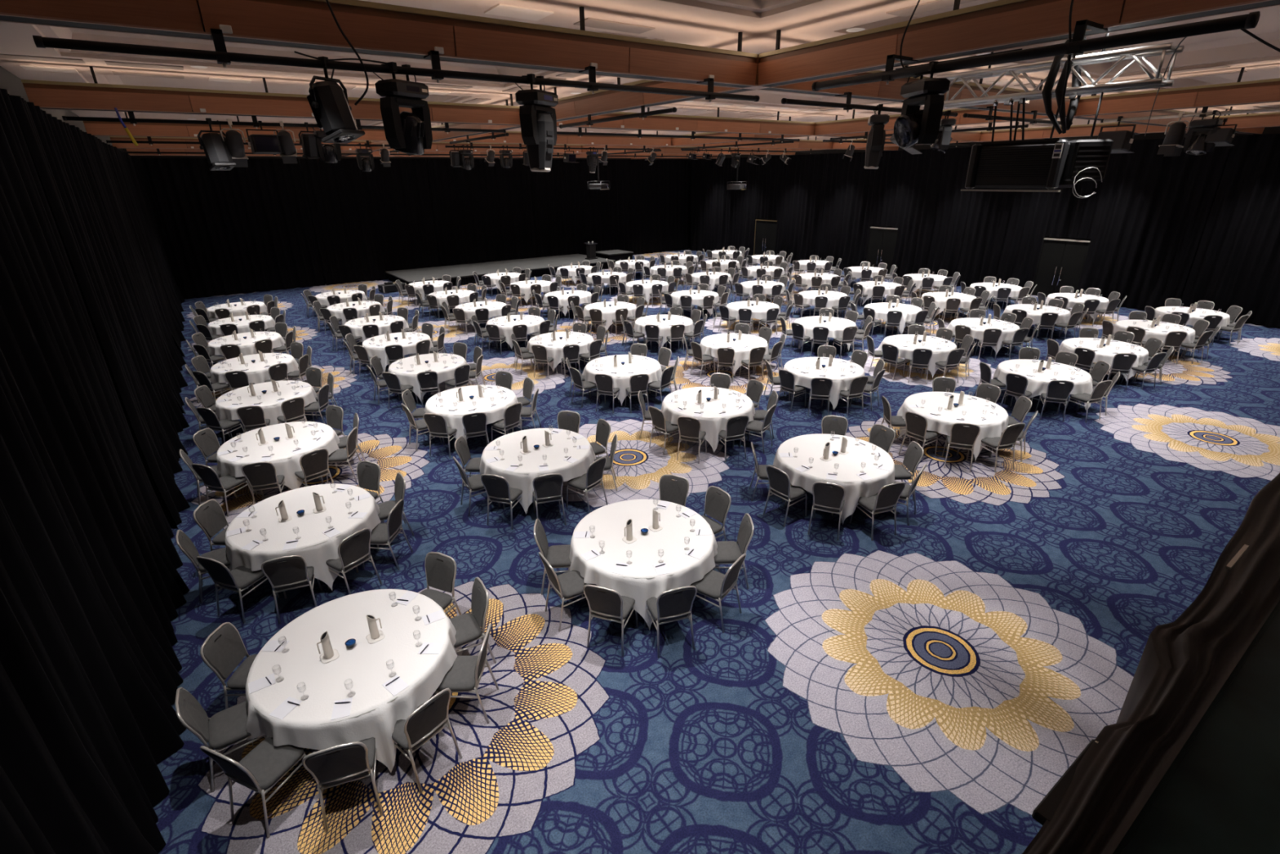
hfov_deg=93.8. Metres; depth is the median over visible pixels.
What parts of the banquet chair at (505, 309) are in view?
backrest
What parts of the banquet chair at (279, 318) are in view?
seat, backrest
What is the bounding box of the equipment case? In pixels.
[377,282,406,293]
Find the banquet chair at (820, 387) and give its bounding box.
[807,377,832,416]
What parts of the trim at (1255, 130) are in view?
panel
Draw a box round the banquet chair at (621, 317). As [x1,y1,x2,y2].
[620,315,639,345]
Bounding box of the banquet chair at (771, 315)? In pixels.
[757,307,779,334]
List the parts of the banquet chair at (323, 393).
seat, seat frame, backrest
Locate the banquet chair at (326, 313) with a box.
[320,307,342,333]
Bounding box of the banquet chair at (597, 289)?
[584,285,600,306]
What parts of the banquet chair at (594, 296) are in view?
backrest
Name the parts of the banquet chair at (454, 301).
backrest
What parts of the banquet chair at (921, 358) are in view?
seat, backrest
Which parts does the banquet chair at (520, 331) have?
backrest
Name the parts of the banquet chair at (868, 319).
seat, backrest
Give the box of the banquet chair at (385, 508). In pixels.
[377,472,413,535]
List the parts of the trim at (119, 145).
panel, panel, rail, panel, panel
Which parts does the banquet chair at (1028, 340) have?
seat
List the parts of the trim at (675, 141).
panel, rail, panel, panel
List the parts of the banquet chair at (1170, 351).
seat, leg, backrest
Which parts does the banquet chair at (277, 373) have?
backrest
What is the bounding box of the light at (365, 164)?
[354,142,374,171]
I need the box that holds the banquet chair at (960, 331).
[953,324,974,357]
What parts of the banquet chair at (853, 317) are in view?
backrest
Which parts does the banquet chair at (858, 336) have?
seat, backrest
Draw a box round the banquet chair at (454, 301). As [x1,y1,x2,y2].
[446,294,459,312]
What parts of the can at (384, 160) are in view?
barn door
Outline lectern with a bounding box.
[584,241,597,259]
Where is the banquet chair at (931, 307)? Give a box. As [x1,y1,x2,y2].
[925,302,936,330]
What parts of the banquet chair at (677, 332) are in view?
seat, backrest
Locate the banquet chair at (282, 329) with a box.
[275,322,287,352]
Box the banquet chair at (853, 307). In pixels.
[850,302,863,321]
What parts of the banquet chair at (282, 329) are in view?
backrest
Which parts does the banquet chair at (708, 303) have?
seat, backrest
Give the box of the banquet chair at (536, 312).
[528,306,540,333]
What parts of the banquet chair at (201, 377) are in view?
backrest, seat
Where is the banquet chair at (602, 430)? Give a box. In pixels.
[589,418,611,471]
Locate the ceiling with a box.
[0,0,1279,140]
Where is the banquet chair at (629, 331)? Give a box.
[623,320,645,348]
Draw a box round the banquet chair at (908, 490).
[874,463,926,525]
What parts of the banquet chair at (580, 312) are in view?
backrest, seat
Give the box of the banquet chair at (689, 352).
[683,333,703,369]
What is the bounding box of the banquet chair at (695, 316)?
[690,309,701,338]
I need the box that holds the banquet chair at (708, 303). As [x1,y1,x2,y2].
[697,294,714,318]
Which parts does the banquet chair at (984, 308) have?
seat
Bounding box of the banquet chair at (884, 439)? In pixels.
[868,423,895,453]
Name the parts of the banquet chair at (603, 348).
seat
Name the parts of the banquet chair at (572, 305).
backrest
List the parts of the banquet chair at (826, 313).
backrest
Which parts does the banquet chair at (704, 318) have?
backrest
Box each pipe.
[32,28,759,102]
[62,111,506,133]
[106,136,390,148]
[126,148,357,155]
[380,150,399,154]
[388,151,563,156]
[444,142,660,151]
[449,132,508,144]
[556,127,799,142]
[559,105,676,128]
[598,147,661,155]
[598,153,717,158]
[680,140,794,150]
[681,146,824,152]
[781,92,958,116]
[811,11,1260,91]
[822,136,970,146]
[830,122,1028,140]
[963,106,1072,124]
[1100,106,1279,122]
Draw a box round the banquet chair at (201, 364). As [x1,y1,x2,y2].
[191,355,210,377]
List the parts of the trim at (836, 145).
panel, rail, panel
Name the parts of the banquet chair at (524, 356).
backrest, seat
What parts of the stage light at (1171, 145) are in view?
barn door, gel frame, barn door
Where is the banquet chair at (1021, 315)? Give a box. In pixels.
[1011,308,1027,336]
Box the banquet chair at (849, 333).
[832,325,857,357]
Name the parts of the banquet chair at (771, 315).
seat, backrest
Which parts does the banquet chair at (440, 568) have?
seat, backrest, leg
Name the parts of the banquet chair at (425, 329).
backrest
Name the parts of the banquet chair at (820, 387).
leg, seat, backrest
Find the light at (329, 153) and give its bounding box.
[311,127,342,163]
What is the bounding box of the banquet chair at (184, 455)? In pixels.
[179,448,235,505]
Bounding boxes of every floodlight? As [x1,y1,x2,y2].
[245,120,284,153]
[563,146,576,162]
[688,151,699,159]
[702,151,712,159]
[746,149,760,164]
[889,133,922,154]
[1097,115,1140,153]
[1204,118,1239,146]
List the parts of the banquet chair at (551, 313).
backrest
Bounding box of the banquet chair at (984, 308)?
[977,294,993,318]
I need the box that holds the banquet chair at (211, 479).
[191,463,256,516]
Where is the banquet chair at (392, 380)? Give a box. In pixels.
[382,372,418,410]
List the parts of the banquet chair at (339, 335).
backrest, seat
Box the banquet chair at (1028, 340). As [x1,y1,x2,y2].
[1008,323,1040,354]
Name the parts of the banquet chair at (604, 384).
leg, backrest, seat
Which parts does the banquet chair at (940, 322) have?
backrest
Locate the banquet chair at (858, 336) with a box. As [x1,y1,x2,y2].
[846,321,873,351]
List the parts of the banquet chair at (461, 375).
seat, seat frame, backrest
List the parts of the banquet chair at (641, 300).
backrest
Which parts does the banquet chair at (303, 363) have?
seat, backrest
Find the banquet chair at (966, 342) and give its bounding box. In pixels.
[947,333,973,370]
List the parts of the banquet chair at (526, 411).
seat, backrest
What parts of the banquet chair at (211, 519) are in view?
backrest, seat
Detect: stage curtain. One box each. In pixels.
[0,88,189,853]
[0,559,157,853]
[8,93,190,528]
[80,129,187,413]
[107,144,186,356]
[124,152,185,321]
[689,156,759,255]
[756,155,782,219]
[774,153,827,263]
[817,151,877,271]
[870,150,909,226]
[888,146,972,277]
[953,187,1055,294]
[1044,153,1114,239]
[1075,137,1233,310]
[1180,133,1279,328]
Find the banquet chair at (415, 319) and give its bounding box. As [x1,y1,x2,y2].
[404,315,417,332]
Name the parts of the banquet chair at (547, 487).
leg, seat, backrest, seat frame, rail, leg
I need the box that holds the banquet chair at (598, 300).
[597,288,603,302]
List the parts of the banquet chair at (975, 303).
seat, backrest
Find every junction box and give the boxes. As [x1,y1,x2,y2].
[218,24,232,33]
[434,46,444,53]
[590,62,597,68]
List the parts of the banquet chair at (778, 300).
backrest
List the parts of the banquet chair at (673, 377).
backrest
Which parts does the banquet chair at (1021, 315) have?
backrest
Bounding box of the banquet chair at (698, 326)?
[680,320,703,348]
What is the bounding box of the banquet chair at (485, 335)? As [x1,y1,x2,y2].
[472,320,497,350]
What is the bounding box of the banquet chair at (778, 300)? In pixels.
[773,295,783,322]
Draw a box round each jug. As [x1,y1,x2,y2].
[225,298,230,306]
[228,312,234,321]
[231,330,238,340]
[237,352,244,364]
[244,311,249,319]
[247,382,255,395]
[249,328,255,337]
[255,427,266,444]
[257,350,265,360]
[271,378,279,391]
[275,499,288,519]
[284,422,294,438]
[312,492,324,511]
[316,631,333,658]
[364,313,368,321]
[366,614,382,639]
[378,311,383,319]
[385,330,390,341]
[400,328,406,338]
[414,352,420,364]
[433,351,439,361]
[456,386,462,400]
[477,383,484,396]
[506,312,510,321]
[520,435,528,452]
[544,430,551,445]
[551,329,555,340]
[565,328,569,337]
[612,354,617,366]
[624,519,632,541]
[628,352,632,363]
[652,509,660,528]
[656,312,659,321]
[667,311,671,319]
[696,389,702,403]
[713,386,719,399]
[726,331,729,342]
[737,329,742,339]
[746,297,750,306]
[755,297,759,305]
[815,356,820,368]
[818,313,822,323]
[822,442,830,459]
[828,312,831,321]
[828,354,833,365]
[840,436,847,453]
[888,299,891,308]
[895,298,898,306]
[913,333,917,343]
[922,330,926,341]
[946,395,954,409]
[958,391,964,404]
[979,315,984,324]
[986,314,991,323]
[1033,301,1037,310]
[1037,359,1044,372]
[1040,300,1044,308]
[1045,356,1052,368]
[1074,289,1078,297]
[1098,336,1105,347]
[1106,333,1111,345]
[1150,317,1156,327]
[1155,315,1160,325]
[1187,303,1194,312]
[1192,302,1197,311]
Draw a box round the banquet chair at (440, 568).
[419,551,461,614]
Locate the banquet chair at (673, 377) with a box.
[656,356,679,395]
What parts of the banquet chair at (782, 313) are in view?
seat, backrest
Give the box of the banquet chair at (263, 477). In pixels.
[241,462,290,504]
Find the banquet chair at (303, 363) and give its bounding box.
[287,354,308,381]
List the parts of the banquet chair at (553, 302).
backrest, seat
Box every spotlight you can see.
[197,117,235,170]
[297,122,321,159]
[306,56,364,143]
[448,144,461,167]
[484,145,494,166]
[522,146,529,165]
[598,146,608,164]
[644,147,657,165]
[715,149,725,166]
[759,149,771,164]
[779,150,791,164]
[842,139,854,160]
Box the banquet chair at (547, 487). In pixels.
[533,473,566,524]
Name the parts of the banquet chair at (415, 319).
seat, backrest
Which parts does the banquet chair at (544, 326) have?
seat, backrest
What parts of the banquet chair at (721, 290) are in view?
backrest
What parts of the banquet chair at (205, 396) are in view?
backrest, seat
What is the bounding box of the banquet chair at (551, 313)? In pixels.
[547,309,555,332]
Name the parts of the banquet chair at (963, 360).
seat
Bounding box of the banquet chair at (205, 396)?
[194,385,241,429]
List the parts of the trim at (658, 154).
panel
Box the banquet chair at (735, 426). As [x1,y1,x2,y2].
[718,414,749,462]
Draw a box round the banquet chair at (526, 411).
[512,387,541,432]
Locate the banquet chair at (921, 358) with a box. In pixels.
[906,348,932,384]
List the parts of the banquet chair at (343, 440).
seat, backrest, leg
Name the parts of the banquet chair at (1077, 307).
backrest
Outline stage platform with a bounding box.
[385,253,616,285]
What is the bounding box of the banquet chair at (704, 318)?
[688,313,706,342]
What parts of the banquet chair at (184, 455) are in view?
backrest, leg, seat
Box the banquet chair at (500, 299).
[490,293,506,319]
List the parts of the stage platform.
edge trim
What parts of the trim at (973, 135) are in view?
panel, panel, panel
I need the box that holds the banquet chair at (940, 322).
[937,318,957,346]
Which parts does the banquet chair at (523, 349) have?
backrest, seat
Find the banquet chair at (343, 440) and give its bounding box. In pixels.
[336,413,365,470]
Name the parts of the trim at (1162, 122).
panel, panel, panel, rail, panel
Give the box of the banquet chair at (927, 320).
[915,306,938,335]
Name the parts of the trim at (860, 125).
panel, rail, panel, panel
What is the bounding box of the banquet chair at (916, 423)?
[898,411,937,462]
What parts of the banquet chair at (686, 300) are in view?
backrest, seat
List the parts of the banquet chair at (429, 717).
leg, seat, seat frame, backrest, rail, leg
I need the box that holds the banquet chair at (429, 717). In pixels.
[391,688,462,793]
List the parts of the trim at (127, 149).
panel, panel, panel, panel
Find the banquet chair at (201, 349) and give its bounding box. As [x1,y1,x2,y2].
[193,344,226,365]
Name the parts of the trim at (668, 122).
panel, panel, rail, panel, panel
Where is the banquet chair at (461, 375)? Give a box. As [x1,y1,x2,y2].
[444,364,470,390]
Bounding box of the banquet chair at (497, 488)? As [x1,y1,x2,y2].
[480,474,528,529]
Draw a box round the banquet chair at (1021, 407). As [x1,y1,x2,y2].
[1008,395,1032,445]
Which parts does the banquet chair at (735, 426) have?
leg, seat, seat frame, backrest, leg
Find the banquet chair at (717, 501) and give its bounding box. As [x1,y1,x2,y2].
[702,485,731,541]
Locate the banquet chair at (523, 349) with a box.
[510,333,534,367]
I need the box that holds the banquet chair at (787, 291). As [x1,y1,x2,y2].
[785,289,800,315]
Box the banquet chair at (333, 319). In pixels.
[329,315,342,345]
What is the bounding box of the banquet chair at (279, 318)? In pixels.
[265,314,284,332]
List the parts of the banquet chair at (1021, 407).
seat, backrest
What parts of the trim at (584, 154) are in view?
panel, panel, panel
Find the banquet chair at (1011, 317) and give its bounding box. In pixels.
[1000,311,1016,323]
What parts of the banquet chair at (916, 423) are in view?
leg, rail, backrest, seat frame, seat, leg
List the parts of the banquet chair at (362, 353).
backrest, seat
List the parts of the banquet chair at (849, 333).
seat, backrest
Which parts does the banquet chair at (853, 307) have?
backrest, seat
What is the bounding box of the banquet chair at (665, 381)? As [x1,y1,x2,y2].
[644,365,674,403]
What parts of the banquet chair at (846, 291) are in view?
backrest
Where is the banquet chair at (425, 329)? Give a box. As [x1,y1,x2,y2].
[421,322,433,342]
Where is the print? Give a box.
[1055,144,1062,148]
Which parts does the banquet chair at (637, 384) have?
seat, backrest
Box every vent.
[546,130,552,135]
[546,139,553,144]
[546,148,553,153]
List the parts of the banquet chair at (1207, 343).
seat, backrest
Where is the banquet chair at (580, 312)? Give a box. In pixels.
[574,305,595,331]
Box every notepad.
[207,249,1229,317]
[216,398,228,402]
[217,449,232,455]
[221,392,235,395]
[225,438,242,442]
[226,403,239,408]
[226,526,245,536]
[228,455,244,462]
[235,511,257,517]
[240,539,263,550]
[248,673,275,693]
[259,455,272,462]
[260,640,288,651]
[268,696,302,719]
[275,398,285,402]
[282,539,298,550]
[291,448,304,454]
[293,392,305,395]
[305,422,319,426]
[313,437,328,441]
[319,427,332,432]
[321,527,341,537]
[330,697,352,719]
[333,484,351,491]
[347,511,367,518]
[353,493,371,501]
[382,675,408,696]
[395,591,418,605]
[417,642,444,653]
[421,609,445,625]
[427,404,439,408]
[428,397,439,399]
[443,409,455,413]
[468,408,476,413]
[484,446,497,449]
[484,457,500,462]
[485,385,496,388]
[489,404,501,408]
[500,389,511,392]
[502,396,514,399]
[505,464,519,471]
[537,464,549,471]
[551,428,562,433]
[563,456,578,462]
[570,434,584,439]
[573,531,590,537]
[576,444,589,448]
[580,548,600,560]
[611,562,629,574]
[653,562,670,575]
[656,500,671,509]
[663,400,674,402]
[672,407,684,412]
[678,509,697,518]
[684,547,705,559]
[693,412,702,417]
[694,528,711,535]
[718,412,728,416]
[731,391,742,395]
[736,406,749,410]
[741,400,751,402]
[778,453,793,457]
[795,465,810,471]
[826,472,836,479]
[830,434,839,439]
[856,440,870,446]
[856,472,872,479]
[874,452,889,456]
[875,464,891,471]
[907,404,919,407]
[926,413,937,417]
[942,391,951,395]
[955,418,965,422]
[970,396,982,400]
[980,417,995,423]
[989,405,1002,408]
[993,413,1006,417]
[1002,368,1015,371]
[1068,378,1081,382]
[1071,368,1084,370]
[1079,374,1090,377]
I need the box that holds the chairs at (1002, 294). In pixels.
[189,245,1252,345]
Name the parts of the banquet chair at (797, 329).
backrest, seat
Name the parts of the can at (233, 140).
gel frame, barn door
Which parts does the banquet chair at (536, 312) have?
backrest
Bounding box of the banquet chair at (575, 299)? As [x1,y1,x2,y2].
[567,295,579,319]
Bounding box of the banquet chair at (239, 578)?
[195,555,279,623]
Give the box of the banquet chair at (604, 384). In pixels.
[594,373,619,413]
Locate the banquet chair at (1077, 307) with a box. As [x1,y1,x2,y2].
[1062,302,1084,332]
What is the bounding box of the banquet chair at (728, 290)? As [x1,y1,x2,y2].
[713,288,730,311]
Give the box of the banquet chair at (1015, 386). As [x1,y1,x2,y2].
[1000,373,1032,411]
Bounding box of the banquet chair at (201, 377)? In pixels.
[192,370,231,401]
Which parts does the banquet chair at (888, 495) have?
leg, seat, seat frame, rail, backrest, leg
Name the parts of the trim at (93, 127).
panel, panel, panel, panel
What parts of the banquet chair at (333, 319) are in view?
backrest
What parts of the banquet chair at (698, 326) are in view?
seat, backrest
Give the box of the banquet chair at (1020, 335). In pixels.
[1001,328,1029,359]
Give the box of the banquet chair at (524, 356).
[511,339,538,374]
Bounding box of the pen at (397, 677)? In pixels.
[385,676,399,685]
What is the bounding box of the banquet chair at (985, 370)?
[973,361,1006,404]
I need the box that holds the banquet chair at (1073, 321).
[1049,311,1082,339]
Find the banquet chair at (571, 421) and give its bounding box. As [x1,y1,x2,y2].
[557,410,580,433]
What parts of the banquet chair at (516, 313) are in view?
backrest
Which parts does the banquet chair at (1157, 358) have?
seat, leg, backrest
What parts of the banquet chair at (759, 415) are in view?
seat, backrest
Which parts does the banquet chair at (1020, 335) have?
seat, backrest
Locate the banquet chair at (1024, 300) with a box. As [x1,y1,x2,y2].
[1021,296,1036,326]
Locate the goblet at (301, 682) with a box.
[297,681,307,700]
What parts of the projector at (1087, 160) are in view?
hoist chain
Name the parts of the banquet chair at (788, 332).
backrest, seat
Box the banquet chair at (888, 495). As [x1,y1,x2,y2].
[849,481,905,540]
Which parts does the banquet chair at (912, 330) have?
backrest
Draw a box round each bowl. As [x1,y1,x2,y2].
[273,436,279,440]
[296,509,304,515]
[344,638,355,648]
[640,528,648,534]
[831,450,838,455]
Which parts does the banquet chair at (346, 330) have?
backrest, seat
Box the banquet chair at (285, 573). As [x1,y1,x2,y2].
[261,555,322,623]
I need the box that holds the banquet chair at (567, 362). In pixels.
[565,357,591,397]
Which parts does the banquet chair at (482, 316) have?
backrest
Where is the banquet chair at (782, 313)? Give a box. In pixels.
[775,299,793,327]
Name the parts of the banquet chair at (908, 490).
seat, leg, leg, backrest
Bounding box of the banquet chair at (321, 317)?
[311,304,333,332]
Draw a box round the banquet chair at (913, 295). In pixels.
[911,291,923,310]
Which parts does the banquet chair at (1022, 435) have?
seat, leg, leg, backrest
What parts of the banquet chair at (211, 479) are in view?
leg, backrest, rail, leg, seat frame, seat, leg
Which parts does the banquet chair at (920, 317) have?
seat, backrest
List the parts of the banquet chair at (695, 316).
backrest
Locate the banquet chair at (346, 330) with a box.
[337,324,362,354]
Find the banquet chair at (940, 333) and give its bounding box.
[935,327,953,340]
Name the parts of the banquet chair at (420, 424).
backrest, leg, leg, seat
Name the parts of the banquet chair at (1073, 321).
seat, backrest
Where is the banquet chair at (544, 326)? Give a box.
[530,320,551,337]
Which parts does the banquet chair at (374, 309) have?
backrest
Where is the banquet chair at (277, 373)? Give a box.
[264,362,288,382]
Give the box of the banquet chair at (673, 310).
[669,306,682,315]
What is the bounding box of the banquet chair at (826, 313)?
[819,307,834,340]
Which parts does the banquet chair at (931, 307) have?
backrest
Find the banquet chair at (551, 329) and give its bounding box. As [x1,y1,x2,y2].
[549,314,558,333]
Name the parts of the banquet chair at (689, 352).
seat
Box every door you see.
[753,219,777,255]
[866,226,897,274]
[1031,237,1090,297]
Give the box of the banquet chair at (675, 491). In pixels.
[658,474,688,506]
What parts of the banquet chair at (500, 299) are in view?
backrest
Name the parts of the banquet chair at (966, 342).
backrest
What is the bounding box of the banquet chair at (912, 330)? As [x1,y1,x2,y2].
[904,324,925,359]
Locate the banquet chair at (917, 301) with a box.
[910,297,923,307]
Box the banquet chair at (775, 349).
[754,341,782,373]
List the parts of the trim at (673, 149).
panel, panel, panel, panel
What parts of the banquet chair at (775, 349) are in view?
seat, backrest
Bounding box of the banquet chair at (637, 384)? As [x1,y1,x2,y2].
[625,373,648,413]
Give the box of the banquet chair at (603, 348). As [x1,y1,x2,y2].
[591,331,608,360]
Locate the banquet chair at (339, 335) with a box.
[326,321,343,351]
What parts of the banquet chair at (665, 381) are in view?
seat, seat frame, backrest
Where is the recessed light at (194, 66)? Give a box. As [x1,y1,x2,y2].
[191,65,208,68]
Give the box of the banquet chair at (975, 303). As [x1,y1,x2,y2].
[957,297,982,317]
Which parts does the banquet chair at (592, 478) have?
leg, seat, seat frame, leg, rail, backrest, leg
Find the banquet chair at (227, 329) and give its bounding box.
[220,323,238,336]
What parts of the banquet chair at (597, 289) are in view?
backrest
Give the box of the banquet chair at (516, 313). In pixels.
[510,300,519,315]
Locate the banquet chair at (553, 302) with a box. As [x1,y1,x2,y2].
[546,295,564,316]
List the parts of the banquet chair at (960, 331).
backrest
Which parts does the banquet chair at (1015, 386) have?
backrest, seat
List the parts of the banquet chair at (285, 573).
leg, backrest, rail, seat frame, seat, leg, leg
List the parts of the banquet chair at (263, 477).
leg, backrest, rail, seat frame, seat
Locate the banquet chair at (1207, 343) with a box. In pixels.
[1182,325,1221,360]
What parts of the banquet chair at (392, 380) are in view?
backrest, seat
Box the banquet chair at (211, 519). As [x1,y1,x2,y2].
[192,498,228,551]
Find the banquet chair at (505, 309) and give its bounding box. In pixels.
[493,304,511,318]
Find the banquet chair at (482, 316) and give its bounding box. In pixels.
[475,307,488,323]
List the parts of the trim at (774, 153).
panel, panel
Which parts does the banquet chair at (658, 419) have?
leg, backrest, leg, seat frame, seat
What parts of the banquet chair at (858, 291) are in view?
backrest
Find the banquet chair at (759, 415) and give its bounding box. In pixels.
[749,390,777,438]
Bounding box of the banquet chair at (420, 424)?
[400,403,442,451]
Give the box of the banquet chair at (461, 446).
[454,435,480,492]
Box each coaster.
[257,440,268,445]
[278,515,292,522]
[285,435,296,439]
[312,506,326,513]
[320,648,339,663]
[365,630,384,644]
[520,449,531,453]
[542,443,553,447]
[622,535,636,543]
[648,524,662,532]
[819,456,831,461]
[837,449,848,454]
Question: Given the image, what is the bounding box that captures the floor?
[153,248,1279,853]
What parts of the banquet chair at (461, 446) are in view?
backrest, seat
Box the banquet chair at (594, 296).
[582,292,599,309]
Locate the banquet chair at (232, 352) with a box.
[220,343,244,359]
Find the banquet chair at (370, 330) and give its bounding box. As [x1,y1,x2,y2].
[362,324,378,339]
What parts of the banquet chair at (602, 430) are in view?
seat, backrest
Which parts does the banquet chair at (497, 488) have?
leg, backrest, rail, seat frame, seat, leg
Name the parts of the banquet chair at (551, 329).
seat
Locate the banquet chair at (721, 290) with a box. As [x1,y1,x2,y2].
[717,284,725,307]
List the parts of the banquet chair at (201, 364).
backrest, seat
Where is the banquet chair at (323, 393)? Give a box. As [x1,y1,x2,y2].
[302,383,329,423]
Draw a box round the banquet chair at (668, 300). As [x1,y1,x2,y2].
[663,293,679,314]
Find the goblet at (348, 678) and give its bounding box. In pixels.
[344,678,355,697]
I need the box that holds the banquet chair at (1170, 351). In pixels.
[1133,346,1173,385]
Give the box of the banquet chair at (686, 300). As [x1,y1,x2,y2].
[680,295,693,318]
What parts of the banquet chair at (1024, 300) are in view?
backrest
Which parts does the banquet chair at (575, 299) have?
backrest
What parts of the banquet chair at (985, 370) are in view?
backrest, seat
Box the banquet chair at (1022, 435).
[990,410,1038,462]
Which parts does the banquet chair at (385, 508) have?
seat, backrest, leg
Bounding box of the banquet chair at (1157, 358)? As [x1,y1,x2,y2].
[1120,351,1166,389]
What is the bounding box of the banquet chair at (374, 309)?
[364,303,380,316]
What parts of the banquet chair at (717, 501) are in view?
seat, backrest, leg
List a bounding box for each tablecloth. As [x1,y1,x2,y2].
[206,301,266,318]
[208,315,275,341]
[208,331,289,363]
[210,352,304,393]
[215,380,323,432]
[216,421,339,489]
[225,484,384,590]
[245,588,462,772]
[315,289,367,308]
[326,301,384,327]
[344,315,408,342]
[362,332,433,372]
[387,353,471,403]
[408,280,453,300]
[424,385,521,439]
[427,289,474,310]
[453,301,506,325]
[480,427,595,514]
[482,272,520,292]
[484,315,544,349]
[509,280,551,302]
[526,331,595,371]
[542,289,591,316]
[555,265,592,284]
[568,498,719,629]
[582,301,636,332]
[582,354,663,405]
[586,271,626,289]
[614,259,649,272]
[625,280,668,302]
[632,314,694,347]
[648,265,688,281]
[661,386,755,453]
[664,253,698,266]
[671,289,719,315]
[688,271,732,291]
[696,333,768,375]
[702,259,739,273]
[711,249,742,259]
[726,300,780,328]
[741,280,785,301]
[746,254,783,266]
[746,266,784,281]
[773,433,894,524]
[779,356,864,409]
[794,315,856,350]
[795,290,847,312]
[796,259,831,274]
[798,272,840,291]
[848,266,886,284]
[853,280,901,305]
[861,302,921,334]
[877,333,956,377]
[897,391,1008,459]
[905,273,947,291]
[920,292,976,318]
[946,317,1019,355]
[969,282,1022,304]
[992,359,1093,410]
[1003,303,1071,333]
[1045,293,1108,320]
[1058,337,1148,382]
[1112,320,1195,355]
[1155,306,1229,339]
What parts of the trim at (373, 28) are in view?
panel, panel, rail, panel, hanger rod, panel, hanger rod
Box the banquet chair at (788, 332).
[779,316,799,347]
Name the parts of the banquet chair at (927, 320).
seat, backrest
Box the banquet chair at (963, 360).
[945,342,977,379]
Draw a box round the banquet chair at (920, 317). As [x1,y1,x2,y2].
[902,310,928,334]
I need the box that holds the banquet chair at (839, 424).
[821,415,848,435]
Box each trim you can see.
[0,0,757,88]
[21,66,519,125]
[83,111,386,141]
[109,136,371,151]
[126,148,303,156]
[341,150,373,156]
[343,151,519,157]
[370,141,391,150]
[379,142,581,152]
[431,99,520,141]
[435,128,671,146]
[519,152,582,157]
[551,77,753,121]
[552,152,656,158]
[556,106,815,135]
[582,130,671,152]
[598,146,730,154]
[656,153,724,158]
[661,155,718,158]
[671,116,807,146]
[679,136,832,149]
[731,136,821,153]
[741,151,795,155]
[742,53,770,89]
[758,65,1070,116]
[814,108,1059,135]
[816,115,981,142]
[832,128,968,149]
[837,146,898,150]
[980,120,1186,141]
[981,128,1038,142]
[1073,93,1218,128]
[1075,66,1279,116]
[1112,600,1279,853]
[1217,106,1279,128]
[1223,108,1264,134]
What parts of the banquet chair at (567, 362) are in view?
backrest, seat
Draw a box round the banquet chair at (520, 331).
[511,324,528,351]
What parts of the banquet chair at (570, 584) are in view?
leg, backrest, rail, leg, seat frame, seat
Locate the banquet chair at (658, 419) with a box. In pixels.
[648,405,683,454]
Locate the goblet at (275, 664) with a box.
[271,664,283,682]
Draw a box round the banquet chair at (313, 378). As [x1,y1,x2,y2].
[305,366,328,404]
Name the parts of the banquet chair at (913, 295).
backrest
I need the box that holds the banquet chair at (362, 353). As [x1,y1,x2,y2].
[353,345,385,378]
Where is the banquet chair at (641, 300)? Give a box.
[626,296,644,320]
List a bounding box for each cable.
[294,50,387,63]
[325,0,368,105]
[383,281,393,284]
[899,0,919,68]
[1041,36,1086,134]
[1059,0,1073,115]
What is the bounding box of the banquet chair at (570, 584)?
[538,551,593,631]
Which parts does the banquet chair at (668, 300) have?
backrest, seat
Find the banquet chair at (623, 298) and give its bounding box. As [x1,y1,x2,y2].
[617,293,628,302]
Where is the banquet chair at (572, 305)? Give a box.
[570,301,588,327]
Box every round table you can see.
[215,384,311,431]
[217,428,333,494]
[225,495,373,551]
[246,609,448,751]
[426,393,515,415]
[482,441,590,474]
[572,524,713,578]
[586,364,660,402]
[635,320,690,343]
[662,398,752,443]
[777,446,893,515]
[784,364,864,406]
[803,297,838,314]
[883,341,955,376]
[906,405,1008,455]
[951,323,1007,354]
[998,366,1091,410]
[1005,306,1069,336]
[1062,340,1146,379]
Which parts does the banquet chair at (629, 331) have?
backrest, seat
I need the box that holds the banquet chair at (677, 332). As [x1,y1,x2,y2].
[666,324,684,353]
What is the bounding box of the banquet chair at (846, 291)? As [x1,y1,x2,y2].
[840,285,850,310]
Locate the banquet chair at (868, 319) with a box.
[851,315,872,346]
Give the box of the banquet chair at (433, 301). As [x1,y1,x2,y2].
[426,294,440,319]
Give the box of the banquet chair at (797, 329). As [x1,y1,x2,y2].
[789,322,812,354]
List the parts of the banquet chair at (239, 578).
leg, backrest, rail, seat frame, seat, leg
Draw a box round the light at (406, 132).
[373,62,432,155]
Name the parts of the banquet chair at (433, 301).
backrest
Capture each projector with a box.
[587,149,609,189]
[726,147,746,190]
[960,97,1077,191]
[1062,92,1113,198]
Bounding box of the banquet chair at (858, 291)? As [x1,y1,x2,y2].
[840,288,861,313]
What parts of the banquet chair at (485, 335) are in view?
backrest, seat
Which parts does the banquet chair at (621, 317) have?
backrest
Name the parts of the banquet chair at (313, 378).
backrest, seat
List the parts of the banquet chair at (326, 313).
backrest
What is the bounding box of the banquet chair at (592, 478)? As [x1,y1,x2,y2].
[566,456,608,512]
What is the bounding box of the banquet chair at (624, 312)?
[611,307,628,336]
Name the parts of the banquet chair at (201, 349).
backrest, seat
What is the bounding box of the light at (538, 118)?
[514,73,558,172]
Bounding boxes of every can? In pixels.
[220,119,248,167]
[273,120,297,163]
[378,143,391,166]
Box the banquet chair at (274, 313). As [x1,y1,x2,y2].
[270,306,279,319]
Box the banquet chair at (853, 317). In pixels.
[833,310,858,340]
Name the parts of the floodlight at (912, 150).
barn door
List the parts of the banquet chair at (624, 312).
backrest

